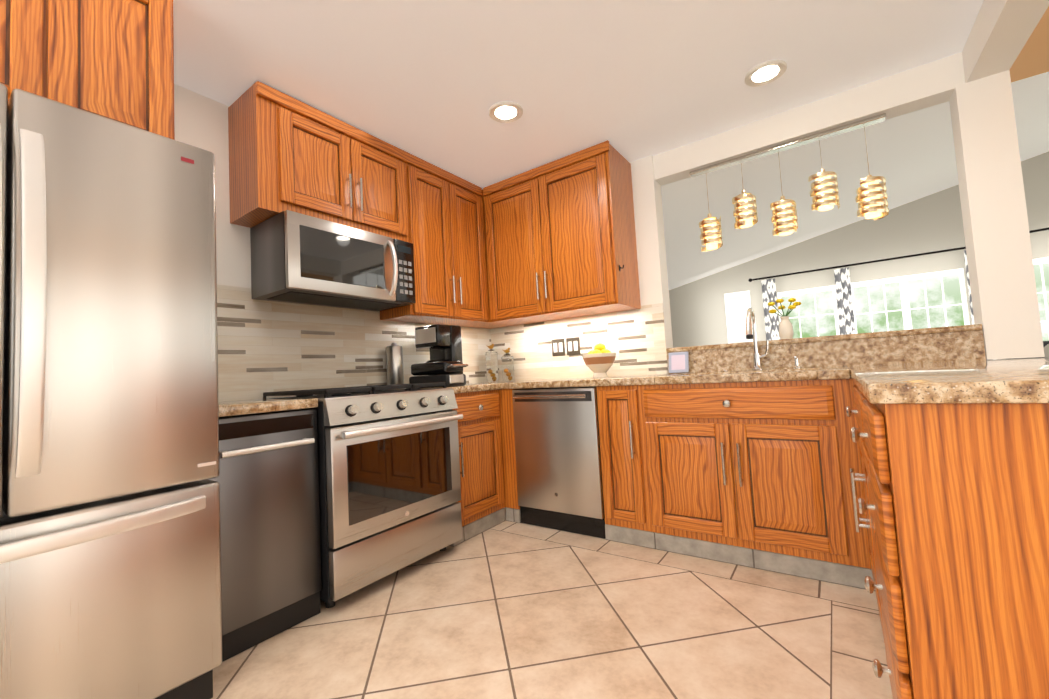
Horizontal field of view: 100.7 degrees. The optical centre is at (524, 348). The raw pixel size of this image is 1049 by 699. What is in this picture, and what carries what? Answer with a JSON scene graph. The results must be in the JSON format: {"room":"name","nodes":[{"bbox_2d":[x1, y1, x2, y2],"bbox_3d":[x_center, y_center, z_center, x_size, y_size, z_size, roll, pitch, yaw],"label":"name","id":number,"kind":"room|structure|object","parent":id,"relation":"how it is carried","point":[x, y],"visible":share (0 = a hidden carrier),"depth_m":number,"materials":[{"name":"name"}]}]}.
{"room":"kitchen","nodes":[
{"label":"kitchen","id":0,"kind":"room"},
{"bbox_2d":[174,84,490,401],"bbox_3d":[-2.304,-0.063,1.147,0.106,2.458,7.120,-5,-4,35],"label":"wall","id":1,"kind":"structure","parent":0,"point":[268,346],"depth_m":2.37,"materials":[{"name":"white paint"}]},
{"bbox_2d":[0,0,174,139],"bbox_3d":[-1.789,-0.975,1.375,0.617,0.645,0.940,-5,-4,35],"label":"upper cabinet","id":2,"kind":"object","parent":1,"relation":"attached to","point":[112,59],"visible":0.46,"depth_m":1.41,"materials":[{"name":"brown wood"}]},
{"bbox_2d":[228,81,411,242],"bbox_3d":[-1.143,-0.959,2.528,0.337,0.616,0.890,-5,-4,35],"label":"upper cabinet","id":3,"kind":"object","parent":1,"relation":"attached to","point":[288,152],"depth_m":2.28,"materials":[{"name":"brown wood"}]},
{"bbox_2d":[250,210,415,310],"bbox_3d":[-1.043,-0.458,2.492,0.445,0.384,0.776,-5,-4,35],"label":"microwave","id":4,"kind":"object","parent":3,"relation":"attached to","point":[298,258],"visible":1,"depth_m":2.28,"materials":[{"name":"metal"}]},
{"bbox_2d":[380,153,491,326],"bbox_3d":[-0.657,-0.726,3.182,0.337,1.060,0.745,-5,-4,35],"label":"upper cabinet","id":5,"kind":"object","parent":1,"relation":"attached to","point":[448,230],"depth_m":3.05,"materials":[{"name":"brown wood"}]},
{"bbox_2d":[468,323,515,328],"bbox_3d":[-0.338,-0.718,3.631,0.337,1.060,0.485,-5,-4,35],"label":"upper cabinet","id":6,"kind":"object","parent":1,"relation":"attached to","point":[494,325],"depth_m":3.66,"materials":[{"name":"brown wood"}]},
{"bbox_2d":[211,507,892,698],"bbox_3d":[0.405,0.910,-0.794,6.600,0.001,7.120,-5,-4,35],"label":"floor","id":7,"kind":"structure","parent":0,"point":[505,609],"depth_m":1.61,"materials":[{"name":"tile"}]},
{"bbox_2d":[0,83,221,698],"bbox_3d":[-1.558,0.234,1.268,0.874,1.789,0.906,-5,-4,35],"label":"fridge","id":8,"kind":"object","parent":7,"relation":"on","point":[110,563],"visible":1,"depth_m":1.21,"materials":[{"name":"metal"}]},
{"bbox_2d":[209,409,321,661],"bbox_3d":[-1.224,0.714,1.857,0.644,0.865,0.418,-5,-4,35],"label":"dishwasher","id":9,"kind":"object","parent":7,"relation":"on","point":[267,478],"visible":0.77,"depth_m":1.70,"materials":[{"name":"grey metal"}]},
{"bbox_2d":[218,398,317,416],"bbox_3d":[-1.279,0.258,1.904,0.637,0.040,0.425,-5,-4,35],"label":"countertop","id":10,"kind":"structure","parent":9,"relation":"on","point":[241,407],"depth_m":1.75,"materials":[{"name":"stone"}]},
{"bbox_2d":[263,382,462,607],"bbox_3d":[-0.839,0.681,2.326,0.755,0.948,0.776,-5,-4,35],"label":"range","id":11,"kind":"object","parent":7,"relation":"on","point":[389,480],"visible":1,"depth_m":2.05,"materials":[{"name":"grey metal"}]},
{"bbox_2d":[448,389,504,546],"bbox_3d":[-0.319,0.737,3.166,0.676,0.872,1.179,-5,-4,35],"label":"base cabinet","id":12,"kind":"object","parent":7,"relation":"on","point":[482,501],"visible":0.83,"depth_m":2.72,"materials":[{"name":"brown wood"}]},
{"bbox_2d":[392,381,501,393],"bbox_3d":[-0.562,0.276,2.908,0.642,0.040,0.466,-5,-4,35],"label":"countertop","id":13,"kind":"structure","parent":12,"relation":"on","point":[481,386],"depth_m":2.76,"materials":[{"name":"stone"}]},
{"bbox_2d":[386,343,403,384],"bbox_3d":[-0.873,0.117,2.931,0.110,0.310,0.110,-5,-4,35],"label":"steel canister","id":14,"kind":"object","parent":13,"relation":"on","point":[394,363],"visible":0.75,"depth_m":2.89,"materials":[{"name":"silver metal"}]},
{"bbox_2d":[409,361,467,387],"bbox_3d":[-0.537,0.166,2.746,0.382,0.155,0.180,-5,-4,35],"label":"grill","id":15,"kind":"object","parent":13,"relation":"on","point":[447,368],"visible":0.92,"depth_m":2.67,"materials":[{"name":"black"}]},
{"bbox_2d":[415,324,462,375],"bbox_3d":[-0.604,0.056,3.076,0.230,0.420,0.243,-5,-4,35],"label":"coffee maker","id":16,"kind":"object","parent":13,"relation":"on","point":[442,342],"visible":0.5,"depth_m":3.03,"materials":[{"name":"black"}]},
{"bbox_2d":[512,386,605,538],"bbox_3d":[0.343,0.686,2.891,0.598,0.865,0.646,-5,-4,35],"label":"dishwasher","id":17,"kind":"object","parent":7,"relation":"on","point":[558,462],"visible":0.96,"depth_m":2.65,"materials":[{"name":"grey metal"}]},
{"bbox_2d":[596,384,678,546],"bbox_3d":[0.738,0.653,2.707,0.253,0.872,0.706,-5,-4,35],"label":"base cabinet","id":18,"kind":"object","parent":7,"relation":"on","point":[619,407],"depth_m":2.41,"materials":[{"name":"brown wood"}]},
{"bbox_2d":[635,410,862,588],"bbox_3d":[1.212,0.717,2.366,0.900,0.654,0.710,-5,-4,35],"label":"base cabinet","id":19,"kind":"object","parent":7,"relation":"on","point":[756,475],"depth_m":2.04,"materials":[{"name":"brown wood"}]},
{"bbox_2d":[498,324,993,388],"bbox_3d":[1.293,0.059,2.433,4.242,0.215,0.900,-5,-4,35],"label":"countertop","id":20,"kind":"structure","parent":19,"relation":"on","point":[707,363],"depth_m":2.39,"materials":[{"name":"stone"}]},
{"bbox_2d":[485,344,498,381],"bbox_3d":[-0.276,0.122,3.678,0.104,0.321,0.104,-5,-4,35],"label":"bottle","id":21,"kind":"object","parent":20,"relation":"on","point":[492,365],"visible":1,"depth_m":3.63,"materials":[{"name":"white"}]},
{"bbox_2d":[501,348,514,380],"bbox_3d":[-0.139,0.133,3.618,0.104,0.276,0.104,-5,-4,35],"label":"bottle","id":22,"kind":"object","parent":20,"relation":"on","point":[507,359],"visible":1,"depth_m":3.58,"materials":[{"name":"white"}]},
{"bbox_2d":[582,343,615,376],"bbox_3d":[0.531,0.084,3.087,0.240,0.241,0.240,-5,-4,35],"label":"fruit bowl","id":23,"kind":"object","parent":20,"relation":"on","point":[599,359],"visible":1,"depth_m":3.02,"materials":[{"name":"beige ceramic"}]},
{"bbox_2d":[669,352,688,372],"bbox_3d":[1.027,0.095,2.900,0.130,0.138,0.038,-5,-4,35],"label":"decorative tile","id":24,"kind":"structure","parent":20,"relation":"on","point":[678,362],"depth_m":2.89,"materials":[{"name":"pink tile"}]},
{"bbox_2d":[722,308,800,371],"bbox_3d":[1.331,-0.055,2.519,0.418,0.367,0.254,-5,-4,35],"label":"faucet","id":25,"kind":"object","parent":20,"relation":"on","point":[751,331],"visible":1,"depth_m":2.57,"materials":[{"name":"silver metal"}]},
{"bbox_2d":[767,298,800,338],"bbox_3d":[1.597,-0.180,2.660,0.177,0.253,0.142,-5,-4,35],"label":"flower vase","id":26,"kind":"object","parent":20,"relation":"on","point":[786,331],"visible":0.98,"depth_m":2.64,"materials":[{"name":"beige ceramic"}]},
{"bbox_2d":[949,70,1044,359],"bbox_3d":[2.311,-0.633,2.143,0.185,1.368,0.150,-5,-4,35],"label":"column","id":27,"kind":"structure","parent":20,"relation":"on","point":[1006,314],"depth_m":2.09,"materials":[{"name":"white paint"}]},
{"bbox_2d":[845,385,1048,698],"bbox_3d":[1.929,0.499,1.153,1.701,0.872,1.866,-5,-4,35],"label":"base cabinet","id":28,"kind":"object","parent":7,"relation":"on","point":[953,505],"visible":1,"depth_m":0.81,"materials":[{"name":"brown wood"}]},
{"bbox_2d":[842,356,1048,403],"bbox_3d":[1.722,0.033,0.854,1.720,0.040,1.177,-5,-4,35],"label":"countertop","id":29,"kind":"structure","parent":28,"relation":"on","point":[914,366],"depth_m":0.86,"materials":[{"name":"stone"}]},
{"bbox_2d":[173,0,982,188],"bbox_3d":[-1.145,-1.440,0.263,3.225,0.060,6.980,-5,-4,35],"label":"ceiling","id":30,"kind":"structure","parent":0,"point":[432,81],"depth_m":2.09,"materials":[{"name":"white paint"}]},
{"bbox_2d":[489,101,522,122],"bbox_3d":[-0.105,-1.335,2.467,0.195,0.012,0.195,-3,-3,-10],"label":"recessed light","id":31,"kind":"object","parent":30,"relation":"in","point":[504,111],"depth_m":2.46,"materials":[{"name":"white paint"}]},
{"bbox_2d":[744,59,786,86],"bbox_3d":[1.249,-1.421,2.255,0.195,0.012,0.195,-3,-3,-10],"label":"recessed light","id":32,"kind":"object","parent":30,"relation":"in","point":[766,73],"depth_m":2.25,"materials":[{"name":"white paint"}]},
{"bbox_2d":[491,52,975,380],"bbox_3d":[0.978,-0.134,3.083,3.225,2.458,0.166,-5,-4,35],"label":"wall","id":33,"kind":"structure","parent":0,"point":[638,341],"depth_m":3.04,"materials":[{"name":"white paint"}]},
{"bbox_2d":[551,339,564,355],"bbox_3d":[0.270,-0.006,3.476,0.120,0.135,0.009,-5,-4,35],"label":"outlet","id":34,"kind":"object","parent":33,"relation":"attached to","point":[558,345],"depth_m":3.47,"materials":[{"name":"brown"}]},
{"bbox_2d":[483,140,640,324],"bbox_3d":[0.235,-0.771,3.242,1.087,1.061,0.457,-5,-4,35],"label":"upper cabinet","id":35,"kind":"object","parent":33,"relation":"attached to","point":[560,238],"visible":1,"depth_m":3.03,"materials":[{"name":"brown wood"}]},
{"bbox_2d":[566,337,579,354],"bbox_3d":[0.380,-0.016,3.398,0.120,0.135,0.009,-5,-4,35],"label":"outlet","id":36,"kind":"object","parent":33,"relation":"attached to","point":[572,346],"depth_m":3.39,"materials":[{"name":"brown"}]},
{"bbox_2d":[661,72,1048,289],"bbox_3d":[2.874,-1.513,3.972,7.700,1.617,3.720,-5,-4,35],"label":"ceiling","id":37,"kind":"structure","parent":0,"point":[911,157],"depth_m":3.82,"materials":[{"name":"white paint"}]},
{"bbox_2d":[689,113,888,251],"bbox_3d":[1.581,-0.968,2.680,1.040,0.559,0.142,-5,-4,35],"label":"pendant lights","id":38,"kind":"object","parent":37,"relation":"hanging from","point":[869,200],"visible":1,"depth_m":2.60,"materials":[{"name":"gold metal"}]},
{"bbox_2d":[669,151,1048,347],"bbox_3d":[3.974,-0.643,5.408,7.700,3.409,0.120,-5,-4,35],"label":"wall","id":39,"kind":"structure","parent":0,"point":[930,223],"depth_m":5.27,"materials":[{"name":"beige paint"}]},
{"bbox_2d":[724,291,752,342],"bbox_3d":[2.969,-0.398,6.021,0.320,0.760,0.030,-5,-4,35],"label":"picture frame","id":40,"kind":"object","parent":39,"relation":"attached to","point":[737,305],"visible":0.75,"depth_m":6.02,"materials":[{"name":"white"}]},
{"bbox_2d":[777,285,839,337],"bbox_3d":[3.686,0.035,5.595,0.630,1.610,0.030,-5,-4,35],"label":"window","id":41,"kind":"structure","parent":39,"relation":"in","point":[826,288],"depth_m":5.56,"materials":[{"name":"white"}]},
{"bbox_2d":[748,227,1048,281],"bbox_3d":[4.932,-1.148,4.455,4.765,0.162,0.050,-5,-4,35],"label":"rods","id":42,"kind":"object","parent":39,"relation":"attached to","point":[927,253],"visible":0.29,"depth_m":5.06,"materials":[{"name":"black metal"}]},
{"bbox_2d":[761,278,779,340],"bbox_3d":[3.266,0.083,5.680,0.160,1.990,0.054,-5,-4,35],"label":"panel","id":43,"kind":"object","parent":42,"relation":"hanging from","point":[768,286],"depth_m":5.71,"materials":[{"name":"white fabric"}]},
{"bbox_2d":[834,267,855,334],"bbox_3d":[3.904,0.022,5.228,0.150,1.990,0.054,-5,-4,35],"label":"panel","id":44,"kind":"object","parent":42,"relation":"hanging from","point":[844,301],"depth_m":5.26,"materials":[{"name":"white fabric"}]},
{"bbox_2d":[964,250,974,324],"bbox_3d":[4.832,-0.066,4.571,0.150,1.990,0.054,-5,-4,35],"label":"panel","id":45,"kind":"object","parent":42,"relation":"hanging from","point":[965,254],"depth_m":4.65,"materials":[{"name":"white fabric"}]},
{"bbox_2d":[851,268,969,333],"bbox_3d":[4.472,0.055,5.036,1.010,1.800,0.030,-5,-4,35],"label":"window","id":46,"kind":"structure","parent":39,"relation":"in","point":[905,301],"depth_m":5.04,"materials":[{"name":"white"}]},
{"bbox_2d":[1033,257,1048,335],"bbox_3d":[5.968,-0.182,3.978,1.880,1.610,0.030,-5,-4,35],"label":"window","id":47,"kind":"structure","parent":39,"relation":"in","point":[1044,260],"depth_m":4.44,"materials":[{"name":"white"}]},
{"bbox_2d":[962,0,1048,82],"bbox_3d":[0.273,-1.454,-0.658,0.145,0.173,7.120,-5,-4,35],"label":"header beam","id":48,"kind":"structure","parent":0,"point":[1001,31],"depth_m":1.87,"materials":[{"name":"white paint"}]},
{"bbox_2d":[1010,6,1048,82],"bbox_3d":[1.758,-1.698,-1.457,3.230,0.060,7.530,-5,-4,35],"label":"ceiling","id":49,"kind":"structure","parent":0,"point":[1032,59],"depth_m":2.24,"materials":[{"name":"brown paint"}]},
{"label":"floor","id":50,"kind":"structure","parent":0,"visible":0},
{"bbox_3d":[3.996,0.425,2.970,0.740,1.000,0.900,-5,-4,35],"label":"sofa","id":51,"kind":"object","parent":50,"relation":"on","visible":0},
{"bbox_2d":[1044,344,1048,356],"bbox_3d":[4.048,0.169,3.068,0.470,0.452,0.204,-5,-4,35],"label":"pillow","id":52,"kind":"object","parent":51,"relation":"on","point":[1046,350],"visible":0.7,"depth_m":3.21,"materials":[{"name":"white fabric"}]},
{"label":"outside","id":53,"kind":"structure","parent":0,"visible":0},
{"bbox_2d":[781,263,1048,340],"bbox_3d":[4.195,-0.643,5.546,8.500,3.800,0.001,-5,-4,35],"label":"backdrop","id":54,"kind":"structure","parent":53,"point":[825,305],"depth_m":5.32,"materials":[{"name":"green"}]}
]}

